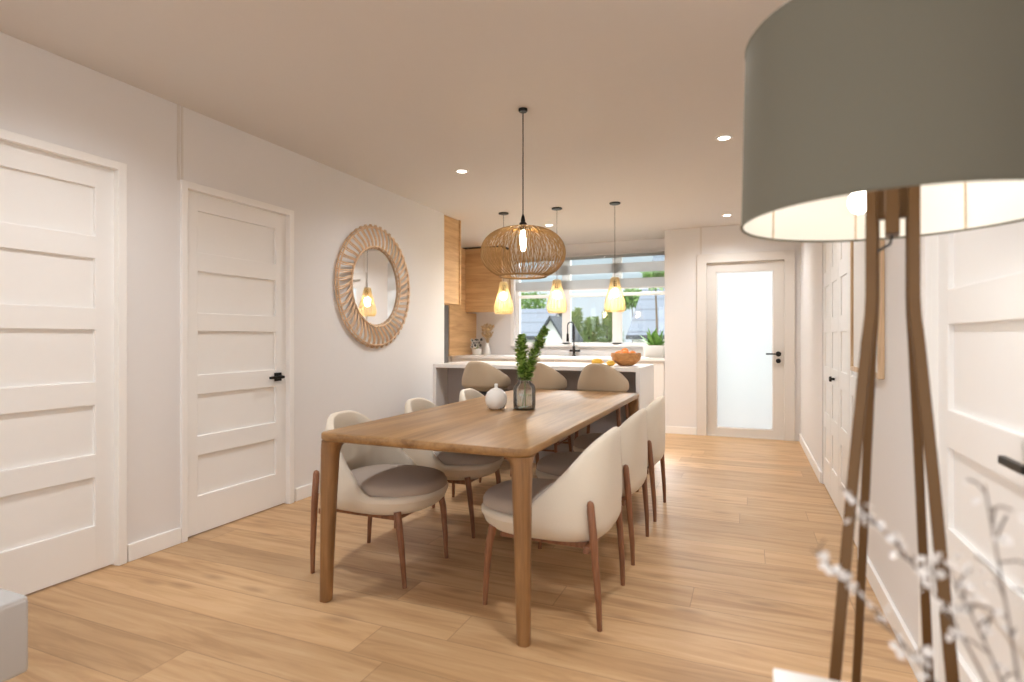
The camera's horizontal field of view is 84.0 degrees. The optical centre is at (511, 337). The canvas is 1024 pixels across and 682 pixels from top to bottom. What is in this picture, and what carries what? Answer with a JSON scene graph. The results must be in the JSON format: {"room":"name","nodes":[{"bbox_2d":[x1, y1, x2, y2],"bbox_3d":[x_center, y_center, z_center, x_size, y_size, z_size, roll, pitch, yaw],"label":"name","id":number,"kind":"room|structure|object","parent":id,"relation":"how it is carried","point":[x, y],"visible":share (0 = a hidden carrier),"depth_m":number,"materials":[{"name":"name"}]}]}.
{"room":"dining room","nodes":[
{"label":"dining room","id":0,"kind":"room"},
{"bbox_2d":[0,32,443,544],"bbox_3d":[-2.430,-0.080,2.166,0.150,2.500,8.540,0,0,23],"label":"wall","id":1,"kind":"structure","parent":0,"point":[47,96],"depth_m":3.41,"materials":[{"name":"paint"}]},
{"bbox_2d":[0,129,126,594],"bbox_3d":[-2.225,0.133,2.558,0.110,2.075,0.912,0,0,23],"label":"door","id":2,"kind":"structure","parent":1,"relation":"in","point":[63,210],"depth_m":2.70,"materials":[{"name":"paint"}]},
{"bbox_2d":[177,104,182,179],"bbox_3d":[-1.897,-1.115,3.253,0.003,0.430,0.038,0,0,23],"label":"trim","id":3,"kind":"structure","parent":1,"relation":"attached to","point":[178,106],"depth_m":3.25,"materials":[{"name":"paint"}]},
{"bbox_2d":[127,483,319,561],"bbox_3d":[-1.704,1.125,3.700,0.016,0.090,5.130,0,0,23],"label":"baseboard","id":4,"kind":"structure","parent":1,"relation":"attached to","point":[136,550],"depth_m":3.12,"materials":[{"name":"white wood"}]},
{"bbox_2d":[180,180,293,542],"bbox_3d":[-1.755,0.133,3.662,0.132,2.075,0.869,0,0,23],"label":"door","id":5,"kind":"structure","parent":1,"relation":"in","point":[237,252],"depth_m":3.62,"materials":[{"name":"paint"}]},
{"bbox_2d":[334,224,409,348],"bbox_3d":[-1.172,-0.444,4.934,0.050,1.073,1.071,0,0,23],"label":"round mirror","id":6,"kind":"object","parent":1,"relation":"attached to","point":[374,289],"visible":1,"depth_m":4.89,"materials":[{"name":"wicker"}]},
{"bbox_2d":[349,248,397,324],"bbox_3d":[-1.188,-0.444,4.940,0.015,0.684,0.684,0,0,23],"label":"mirror glass","id":7,"kind":"object","parent":6,"relation":"attached to","point":[374,277],"depth_m":4.92,"materials":[{"name":"silver mirror"}]},
{"bbox_2d":[0,0,788,247],"bbox_3d":[-0.631,-1.410,2.784,4.900,0.160,11.260,0,0,23],"label":"ceiling","id":8,"kind":"structure","parent":0,"point":[627,102],"depth_m":2.98,"materials":[{"name":"paint"}]},
{"bbox_2d":[455,169,468,173],"bbox_3d":[-0.398,-1.327,4.531,0.110,0.006,0.110,0,0,23],"label":"recessed light","id":9,"kind":"object","parent":8,"relation":"in","point":[461,171],"visible":1,"depth_m":4.53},
{"bbox_2d":[494,212,512,313],"bbox_3d":[-0.090,-0.794,6.056,0.208,1.072,0.206,0,0,23],"label":"pendant","id":10,"kind":"object","parent":8,"relation":"hanging from","point":[503,294],"visible":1,"depth_m":6.02,"materials":[{"name":"yellow glass"}]},
{"bbox_2d":[480,107,565,279],"bbox_3d":[0.064,-0.842,3.305,0.498,0.977,0.498,0,0,23],"label":"pendant lamp","id":11,"kind":"object","parent":8,"relation":"hanging from","point":[523,231],"visible":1,"depth_m":3.21,"materials":[{"name":"brown wicker"}]},
{"bbox_2d":[519,214,526,229],"bbox_3d":[0.064,-0.673,3.305,0.044,0.090,0.044,0,0,23],"label":"socket","id":12,"kind":"object","parent":11,"relation":"attached to","point":[522,222],"depth_m":3.29,"materials":[{"name":"black metal"}]},
{"bbox_2d":[547,207,566,312],"bbox_3d":[0.460,-0.794,5.827,0.208,1.072,0.206,0,0,0],"label":"pendant","id":13,"kind":"object","parent":8,"relation":"hanging from","point":[556,286],"visible":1,"depth_m":5.78,"materials":[{"name":"yellow glass"}]},
{"bbox_2d":[604,202,625,311],"bbox_3d":[1.013,-0.794,5.598,0.208,1.072,0.206,0,0,-29],"label":"pendant","id":14,"kind":"object","parent":8,"relation":"hanging from","point":[615,291],"visible":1,"depth_m":5.57,"materials":[{"name":"yellow glass"}]},
{"bbox_2d":[715,135,732,140],"bbox_3d":[1.406,-1.327,3.774,0.110,0.006,0.110,0,0,23],"label":"recessed light","id":15,"kind":"object","parent":8,"relation":"in","point":[721,137],"visible":1,"depth_m":3.77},
{"bbox_2d":[5,433,917,681],"bbox_3d":[-0.633,1.230,2.780,4.900,0.120,11.250,0,0,23],"label":"floor","id":16,"kind":"structure","parent":0,"point":[727,584],"depth_m":2.53,"materials":[{"name":"brown wood"}]},
{"bbox_2d":[0,588,27,681],"bbox_3d":[-1.911,0.990,1.630,0.600,0.360,0.600,0,0,23],"label":"ottoman","id":17,"kind":"object","parent":16,"relation":"on","point":[13,606],"visible":1,"depth_m":1.76,"materials":[{"name":"grey fabric"}]},
{"bbox_2d":[310,410,447,588],"bbox_3d":[-0.646,0.781,2.938,0.622,0.780,0.551,0,0,23],"label":"dining chair","id":18,"kind":"object","parent":16,"relation":"on","point":[382,482],"visible":0.84,"depth_m":2.80,"materials":[{"name":"beige fabric"}]},
{"bbox_2d":[351,464,446,496],"bbox_3d":[-0.618,0.735,2.926,0.552,0.111,0.474,0,0,23],"label":"seat cushion","id":19,"kind":"object","parent":18,"relation":"on","point":[374,480],"depth_m":2.79,"materials":[{"name":"beige fabric"}]},
{"bbox_2d":[444,305,448,362],"bbox_3d":[-1.023,0.170,7.675,0.110,2.000,0.495,0,0,23],"label":"panel","id":20,"kind":"object","parent":16,"relation":"on","point":[446,307],"visible":0.03,"depth_m":7.83,"materials":[{"name":"grey metal"}]},
{"bbox_2d":[394,397,503,537],"bbox_3d":[-0.368,0.781,3.606,0.622,0.780,0.551,0,0,23],"label":"dining chair","id":21,"kind":"object","parent":16,"relation":"on","point":[459,468],"visible":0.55,"depth_m":3.37,"materials":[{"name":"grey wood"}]},
{"bbox_2d":[433,451,501,464],"bbox_3d":[-0.341,0.735,3.595,0.552,0.111,0.474,0,0,23],"label":"seat cushion","id":22,"kind":"object","parent":21,"relation":"on","point":[445,458],"depth_m":3.37,"materials":[{"name":"beige fabric"}]},
{"bbox_2d":[451,358,505,361],"bbox_3d":[-0.370,0.730,8.282,0.848,0.880,0.577,0,0,23],"label":"base cabinet","id":23,"kind":"object","parent":16,"relation":"on","point":[452,359],"visible":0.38,"depth_m":8.05,"materials":[{"name":"white laminate"}]},
{"bbox_2d":[451,354,664,360],"bbox_3d":[0.614,0.270,7.865,2.988,0.040,0.600,0,0,23],"label":"countertop","id":24,"kind":"structure","parent":23,"relation":"on","point":[542,357],"depth_m":7.69,"materials":[{"name":"white stone"}]},
{"bbox_2d":[470,338,482,354],"bbox_3d":[-0.517,0.122,8.356,0.197,0.256,0.150,0,0,23],"label":"flower pot","id":25,"kind":"object","parent":24,"relation":"on","point":[476,341],"visible":0.97,"depth_m":8.34,"materials":[{"name":"white ceramic"}]},
{"bbox_2d":[481,323,493,354],"bbox_3d":[-0.352,0.011,8.385,0.219,0.473,0.159,0,0,23],"label":"bunch","id":26,"kind":"object","parent":24,"relation":"on","point":[486,329],"visible":1,"depth_m":8.36,"materials":[{"name":"beige plant"}]},
{"bbox_2d":[484,343,490,354],"bbox_3d":[-0.363,0.161,8.378,0.100,0.172,0.100,0,0,23],"label":"vase","id":27,"kind":"object","parent":24,"relation":"on","point":[487,349],"depth_m":8.34,"materials":[{"name":"white ceramic"}]},
{"bbox_2d":[566,322,579,355],"bbox_3d":[0.848,0.011,7.876,0.202,0.478,0.054,0,0,23],"label":"tap","id":28,"kind":"object","parent":24,"relation":"on","point":[573,350],"visible":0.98,"depth_m":7.87,"materials":[{"name":"black metal"}]},
{"bbox_2d":[640,328,664,357],"bbox_3d":[1.858,0.049,7.389,0.459,0.402,0.271,0,0,23],"label":"potted plant","id":29,"kind":"object","parent":24,"relation":"on","point":[655,347],"visible":0.89,"depth_m":7.33,"materials":[{"name":"green plant"}]},
{"bbox_2d":[319,389,638,647],"bbox_3d":[0.057,0.795,3.441,1.002,0.750,2.400,0,0,23],"label":"dining table","id":30,"kind":"object","parent":16,"relation":"on","point":[469,426],"visible":0.88,"depth_m":2.52,"materials":[{"name":"brown wood"}]},
{"bbox_2d":[485,383,506,409],"bbox_3d":[-0.094,0.344,3.362,0.131,0.152,0.131,0,0,23],"label":"ceramic jar","id":31,"kind":"object","parent":30,"relation":"on","point":[495,398],"visible":1,"depth_m":3.32,"materials":[{"name":"white ceramic"}]},
{"bbox_2d":[513,377,535,409],"bbox_3d":[0.073,0.326,3.347,0.133,0.188,0.133,0,0,23],"label":"glass vase","id":32,"kind":"object","parent":30,"relation":"on","point":[533,395],"visible":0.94,"depth_m":3.33,"materials":[{"name":"glass"}]},
{"bbox_2d":[514,333,528,406],"bbox_3d":[0.060,0.189,3.369,0.115,0.435,0.117,0,0,23],"label":"leafy sprig","id":33,"kind":"object","parent":32,"relation":"in","point":[521,355],"visible":0.88,"depth_m":3.35,"materials":[{"name":"green plant"}]},
{"bbox_2d":[521,324,550,406],"bbox_3d":[0.134,0.163,3.334,0.186,0.487,0.104,0,0,10],"label":"leafy sprig","id":34,"kind":"object","parent":32,"relation":"in","point":[538,344],"visible":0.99,"depth_m":3.32,"materials":[{"name":"green plant"}]},
{"bbox_2d":[462,361,510,395],"bbox_3d":[-0.230,0.686,5.135,0.432,0.970,0.480,0,0,23],"label":"bar stool","id":35,"kind":"object","parent":16,"relation":"on","point":[481,377],"visible":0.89,"depth_m":4.92,"materials":[{"name":"beige fabric"}]},
{"bbox_2d":[452,388,538,496],"bbox_3d":[-0.085,0.781,4.290,0.622,0.780,0.551,0,0,23],"label":"dining chair","id":36,"kind":"object","parent":16,"relation":"on","point":[465,394],"visible":0.05,"depth_m":4.38,"materials":[{"name":"beige fabric"}]},
{"bbox_2d":[506,359,554,361],"bbox_3d":[0.350,0.730,7.983,0.708,0.880,0.577,0,0,23],"label":"base cabinet","id":37,"kind":"object","parent":16,"relation":"on","point":[507,360],"visible":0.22,"depth_m":7.70,"materials":[{"name":"white laminate"}]},
{"bbox_2d":[510,362,571,476],"bbox_3d":[0.264,0.686,4.930,0.432,0.970,0.480,0,0,23],"label":"bar stool","id":38,"kind":"object","parent":16,"relation":"on","point":[546,377],"visible":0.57,"depth_m":4.71,"materials":[{"name":"beige fabric"}]},
{"bbox_2d":[433,361,653,462],"bbox_3d":[0.299,0.710,5.472,1.980,0.920,0.778,0,0,23],"label":"kitchen island","id":39,"kind":"object","parent":16,"relation":"on","point":[447,377],"visible":0.24,"depth_m":5.22,"materials":[{"name":"white stone"}]},
{"bbox_2d":[433,361,653,371],"bbox_3d":[0.298,0.268,5.468,1.980,0.035,0.770,0,0,23],"label":"island countertop","id":40,"kind":"structure","parent":39,"relation":"on","point":[497,364],"depth_m":5.22,"materials":[{"name":"white stone"}]},
{"bbox_2d":[592,358,603,363],"bbox_3d":[0.773,0.216,5.127,0.112,0.068,0.080,0,0,5],"label":"citrus fruit","id":41,"kind":"object","parent":40,"relation":"on","point":[596,360],"visible":0.7,"depth_m":5.10,"materials":[{"name":"yellow food"}]},
{"bbox_2d":[606,360,615,365],"bbox_3d":[0.883,0.225,5.070,0.084,0.051,0.060,0,0,5],"label":"citrus fruit","id":42,"kind":"object","parent":40,"relation":"on","point":[610,362],"visible":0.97,"depth_m":5.05,"materials":[{"name":"yellow food"}]},
{"bbox_2d":[611,353,640,365],"bbox_3d":[1.031,0.192,5.148,0.272,0.115,0.272,0,0,23],"label":"fruit bowl","id":43,"kind":"object","parent":40,"relation":"on","point":[622,359],"visible":0.98,"depth_m":5.04,"materials":[{"name":"brown wood"}]},
{"bbox_2d":[481,426,624,631],"bbox_3d":[0.177,0.781,2.593,0.622,0.780,0.551,0,0,23],"label":"dining chair","id":44,"kind":"object","parent":16,"relation":"on","point":[577,508],"visible":0.88,"depth_m":2.34,"materials":[{"name":"beige fabric"}]},
{"bbox_2d":[483,478,555,514],"bbox_3d":[0.149,0.735,2.605,0.552,0.111,0.474,0,0,23],"label":"seat cushion","id":45,"kind":"object","parent":44,"relation":"on","point":[497,500],"depth_m":2.52,"materials":[{"name":"beige fabric"}]},
{"bbox_2d":[555,360,606,362],"bbox_3d":[1.006,0.730,7.711,0.708,0.880,0.577,0,0,23],"label":"base cabinet","id":46,"kind":"object","parent":16,"relation":"on","point":[559,361],"visible":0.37,"depth_m":7.47,"materials":[{"name":"white laminate"}]},
{"bbox_2d":[536,408,648,565],"bbox_3d":[0.451,0.781,3.253,0.622,0.780,0.551,0,0,23],"label":"dining chair","id":47,"kind":"object","parent":16,"relation":"on","point":[634,447],"visible":0.56,"depth_m":3.03,"materials":[{"name":"beige fabric"}]},
{"bbox_2d":[537,452,582,475],"bbox_3d":[0.423,0.735,3.265,0.552,0.111,0.474,0,0,23],"label":"seat cushion","id":48,"kind":"object","parent":47,"relation":"on","point":[554,464],"depth_m":3.18,"materials":[{"name":"beige fabric"}]},
{"bbox_2d":[573,363,628,451],"bbox_3d":[0.758,0.686,4.725,0.432,0.970,0.480,0,0,23],"label":"bar stool","id":49,"kind":"object","parent":16,"relation":"on","point":[594,376],"visible":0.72,"depth_m":4.51,"materials":[{"name":"beige fabric"}]},
{"bbox_2d":[573,396,665,521],"bbox_3d":[0.739,0.781,3.948,0.622,0.780,0.551,0,0,23],"label":"dining chair","id":50,"kind":"object","parent":16,"relation":"on","point":[656,409],"visible":0.47,"depth_m":3.71,"materials":[{"name":"beige fabric"}]},
{"bbox_2d":[574,433,603,448],"bbox_3d":[0.711,0.735,3.960,0.552,0.111,0.474,0,0,23],"label":"seat cushion","id":51,"kind":"object","parent":50,"relation":"on","point":[583,441],"depth_m":3.90,"materials":[{"name":"beige fabric"}]},
{"bbox_2d":[636,361,664,399],"bbox_3d":[1.664,0.730,7.438,0.713,0.880,0.577,0,0,23],"label":"base cabinet","id":52,"kind":"object","parent":16,"relation":"on","point":[659,366],"visible":0.16,"depth_m":7.06,"materials":[{"name":"white laminate"}]},
{"bbox_2d":[773,668,840,681],"bbox_3d":[0.563,0.870,0.600,0.500,0.600,0.628,0,0,23],"label":"side table","id":53,"kind":"object","parent":16,"relation":"on","point":[779,675],"visible":1,"depth_m":0.95,"materials":[{"name":"paint"}]},
{"bbox_3d":[0.584,0.502,0.624,0.120,0.135,0.120,0,0,23],"label":"flower vase","id":54,"kind":"object","parent":53,"relation":"on","visible":0},
{"bbox_2d":[811,539,935,681],"bbox_3d":[0.464,0.388,0.634,0.240,0.325,0.047,0,0,14],"label":"twig","id":55,"kind":"object","parent":54,"relation":"in","point":[843,575],"visible":1,"depth_m":0.65,"materials":[{"name":"white plant"}]},
{"bbox_2d":[841,487,986,681],"bbox_3d":[0.483,0.363,0.653,0.210,0.374,0.056,0,0,6],"label":"twig","id":56,"kind":"object","parent":54,"relation":"in","point":[922,572],"visible":0.97,"depth_m":0.65,"materials":[{"name":"white plant"}]},
{"bbox_2d":[929,551,1015,681],"bbox_3d":[0.520,0.392,0.623,0.128,0.318,0.047,0,0,-9],"label":"twig","id":57,"kind":"object","parent":54,"relation":"in","point":[963,585],"visible":1,"depth_m":0.62,"materials":[{"name":"white plant"}]},
{"bbox_2d":[961,475,1023,681],"bbox_3d":[0.544,0.352,0.628,0.074,0.397,0.062,0,0,-20],"label":"twig","id":58,"kind":"object","parent":54,"relation":"in","point":[1006,540],"visible":1,"depth_m":0.62,"materials":[{"name":"white plant"}]},
{"bbox_2d":[1012,442,1023,607],"bbox_3d":[0.555,0.330,0.604,0.042,0.440,0.062,0,0,23],"label":"twig","id":59,"kind":"object","parent":54,"relation":"in","point":[1021,517],"visible":1,"depth_m":0.61,"materials":[{"name":"white plant"}]},
{"bbox_2d":[740,0,1023,681],"bbox_3d":[0.749,0.281,1.121,0.556,1.777,0.556,0,0,34],"label":"floor lamp","id":60,"kind":"object","parent":16,"relation":"on","point":[869,121],"visible":1,"depth_m":0.99,"materials":[{"name":"fabric"}]},
{"bbox_2d":[469,238,664,355],"bbox_3d":[0.685,-0.080,8.242,3.150,2.500,0.150,0,0,23],"label":"wall","id":61,"kind":"structure","parent":0,"point":[500,341],"depth_m":8.19,"materials":[{"name":"paint"}]},
{"bbox_2d":[463,245,510,311],"bbox_3d":[-0.400,-0.853,8.420,0.690,0.955,0.352,0,0,23],"label":"upper cabinet","id":62,"kind":"object","parent":61,"relation":"attached to","point":[482,286],"visible":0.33,"depth_m":8.27,"materials":[{"name":"brown wood"}]},
{"bbox_2d":[511,257,664,346],"bbox_3d":[1.053,-0.525,8.046,2.280,1.300,0.170,0,0,23],"label":"window","id":63,"kind":"structure","parent":61,"relation":"attached to","point":[617,317],"depth_m":8.14,"materials":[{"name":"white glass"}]},
{"bbox_2d":[515,249,664,291],"bbox_3d":[1.063,-0.925,7.967,2.200,0.500,0.063,0,0,23],"label":"roller blind","id":64,"kind":"object","parent":61,"relation":"attached to","point":[647,282],"visible":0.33,"depth_m":7.89,"materials":[{"name":"white fabric"}]},
{"bbox_2d":[665,225,800,440],"bbox_3d":[2.602,-0.080,6.796,1.500,2.500,0.150,0,0,23],"label":"wall","id":65,"kind":"structure","parent":0,"point":[682,246],"depth_m":6.91,"materials":[{"name":"paint"}]},
{"bbox_2d":[665,426,695,434],"bbox_3d":[2.051,1.125,6.935,0.375,0.090,0.016,0,0,23],"label":"baseboard","id":66,"kind":"structure","parent":65,"relation":"attached to","point":[668,429],"depth_m":6.93,"materials":[{"name":"white wood"}]},
{"bbox_2d":[700,227,701,254],"bbox_3d":[2.274,-1.165,6.848,0.023,0.330,0.006,0,0,23],"label":"trim","id":67,"kind":"structure","parent":65,"relation":"attached to","point":[700,227],"depth_m":6.84,"materials":[{"name":"paint"}]},
{"bbox_2d":[697,250,794,440],"bbox_3d":[2.739,0.084,6.707,1.064,2.172,0.150,0,0,23],"label":"door","id":68,"kind":"structure","parent":65,"relation":"in","point":[746,300],"depth_m":6.69,"materials":[{"name":"paint"}]},
{"bbox_2d":[801,238,917,645],"bbox_3d":[1.372,-0.080,1.677,0.150,2.500,10.550,0,0,23],"label":"wall","id":69,"kind":"structure","parent":0,"point":[892,485],"depth_m":2.41,"materials":[{"name":"paint"}]},
{"bbox_2d":[823,242,859,545],"bbox_3d":[2.177,0.143,3.785,0.074,2.038,1.672,0,0,23],"label":"door","id":70,"kind":"structure","parent":69,"relation":"in","point":[839,382],"depth_m":3.84,"materials":[{"name":"paint"}]},
{"bbox_2d":[799,434,917,679],"bbox_3d":[1.282,1.125,1.677,0.016,0.090,10.280,0,0,23],"label":"baseboard","id":71,"kind":"structure","parent":69,"relation":"attached to","point":[895,620],"depth_m":2.39,"materials":[{"name":"white wood"}]},
{"bbox_2d":[850,240,884,378],"bbox_3d":[1.754,-0.260,2.824,0.024,0.880,0.740,0,0,23],"label":"picture frame","id":72,"kind":"object","parent":69,"relation":"attached to","point":[857,249],"visible":0.51,"depth_m":2.95,"materials":[{"name":"brown wood"}]},
{"bbox_2d":[853,241,876,371],"bbox_3d":[1.758,-0.260,2.822,0.010,0.832,0.692,0,0,23],"label":"print","id":73,"kind":"object","parent":72,"relation":"attached to","point":[858,246],"depth_m":3.00,"materials":[{"name":"paper"}]},
{"bbox_2d":[918,221,1023,681],"bbox_3d":[1.228,0.127,1.461,0.132,2.087,0.964,0,0,23],"label":"door","id":74,"kind":"structure","parent":69,"relation":"in","point":[972,281],"depth_m":1.54,"materials":[{"name":"paint"}]},
{"label":"outside","id":75,"kind":"structure","parent":0,"visible":0},
{"bbox_3d":[6.092,1.470,34.265,65.000,0.200,52.030,0,0,23],"label":"ground","id":76,"kind":"structure","parent":75,"visible":0},
{"bbox_2d":[521,291,546,308],"bbox_3d":[0.847,-0.738,31.057,2.456,4.221,2.119,0,0,23],"label":"broadleaf tree","id":77,"kind":"object","parent":76,"relation":"on","point":[537,301],"visible":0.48,"depth_m":30.60,"materials":[{"name":"green plant"}]},
{"bbox_2d":[521,308,582,342],"bbox_3d":[-1.109,0.105,23.005,8.325,2.530,5.150,0,0,23],"label":"house","id":78,"kind":"structure","parent":76,"relation":"on","point":[532,320],"depth_m":20.78,"materials":[{"name":"stone"}]},
{"bbox_2d":[571,311,582,335],"bbox_3d":[2.872,0.044,26.450,1.219,2.651,1.295,0,0,23],"label":"conifer","id":79,"kind":"object","parent":76,"relation":"on","point":[574,315],"visible":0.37,"depth_m":26.30,"materials":[{"name":"green plant"}]},
{"bbox_2d":[574,307,584,337],"bbox_3d":[3.415,-0.119,29.596,1.510,2.979,1.558,0,0,23],"label":"conifer","id":80,"kind":"object","parent":76,"relation":"on","point":[578,309],"visible":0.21,"depth_m":29.38,"materials":[{"name":"green plant"}]},
{"bbox_2d":[581,316,597,342],"bbox_3d":[3.500,0.188,25.901,1.231,2.363,1.230,0,0,40],"label":"conifer","id":81,"kind":"object","parent":76,"relation":"on","point":[588,324],"visible":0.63,"depth_m":25.75,"materials":[{"name":"green plant"}]},
{"bbox_2d":[590,316,601,341],"bbox_3d":[4.228,0.115,28.992,1.565,2.510,1.529,0,0,23],"label":"conifer","id":82,"kind":"object","parent":76,"relation":"on","point":[596,318],"visible":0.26,"depth_m":28.80,"materials":[{"name":"green plant"}]},
{"bbox_2d":[597,309,611,342],"bbox_3d":[4.395,-0.007,25.885,1.229,2.754,1.224,0,0,-14],"label":"conifer","id":83,"kind":"object","parent":76,"relation":"on","point":[607,318],"visible":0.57,"depth_m":25.68,"materials":[{"name":"green plant"}]},
{"bbox_2d":[623,288,641,342],"bbox_3d":[5.537,-0.633,26.310,1.551,4.009,1.313,0,0,23],"label":"broadleaf tree","id":84,"kind":"object","parent":76,"relation":"on","point":[630,301],"visible":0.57,"depth_m":26.06,"materials":[{"name":"green plant"}]},
{"bbox_2d":[626,255,664,342],"bbox_3d":[9.397,-1.380,23.113,6.750,5.500,14.100,0,0,23],"label":"house","id":85,"kind":"structure","parent":76,"relation":"on","point":[644,316],"depth_m":18.74,"materials":[{"name":"stone"}]},
{"bbox_2d":[641,271,664,332],"bbox_3d":[3.698,-0.277,14.682,0.826,3.297,0.736,0,0,23],"label":"broadleaf tree","id":86,"kind":"object","parent":76,"relation":"on","point":[646,273],"visible":0.45,"depth_m":14.58,"materials":[{"name":"green plant"}]},
{"bbox_3d":[-1.225,-0.080,7.545,0.155,2.500,2.600,0,0,23],"label":"wall","id":87,"kind":"structure","parent":0,"visible":0},
{"bbox_2d":[449,248,475,355],"bbox_3d":[-0.759,-0.525,8.297,0.120,1.549,0.847,0,0,23],"label":"panel","id":88,"kind":"object","parent":87,"relation":"attached to","point":[462,325],"visible":0.6,"depth_m":8.24,"materials":[{"name":"brown wood"}]},
{"bbox_3d":[-1.260,-0.080,6.222,0.795,2.500,0.150,0,0,23],"label":"wall","id":89,"kind":"structure","parent":0,"visible":0},
{"bbox_2d":[444,215,460,304],"bbox_3d":[-0.954,-0.853,6.391,0.660,0.954,0.385,0,0,23],"label":"upper cabinet","id":90,"kind":"object","parent":89,"relation":"attached to","point":[452,227],"visible":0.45,"depth_m":6.29,"materials":[{"name":"brown wood"}]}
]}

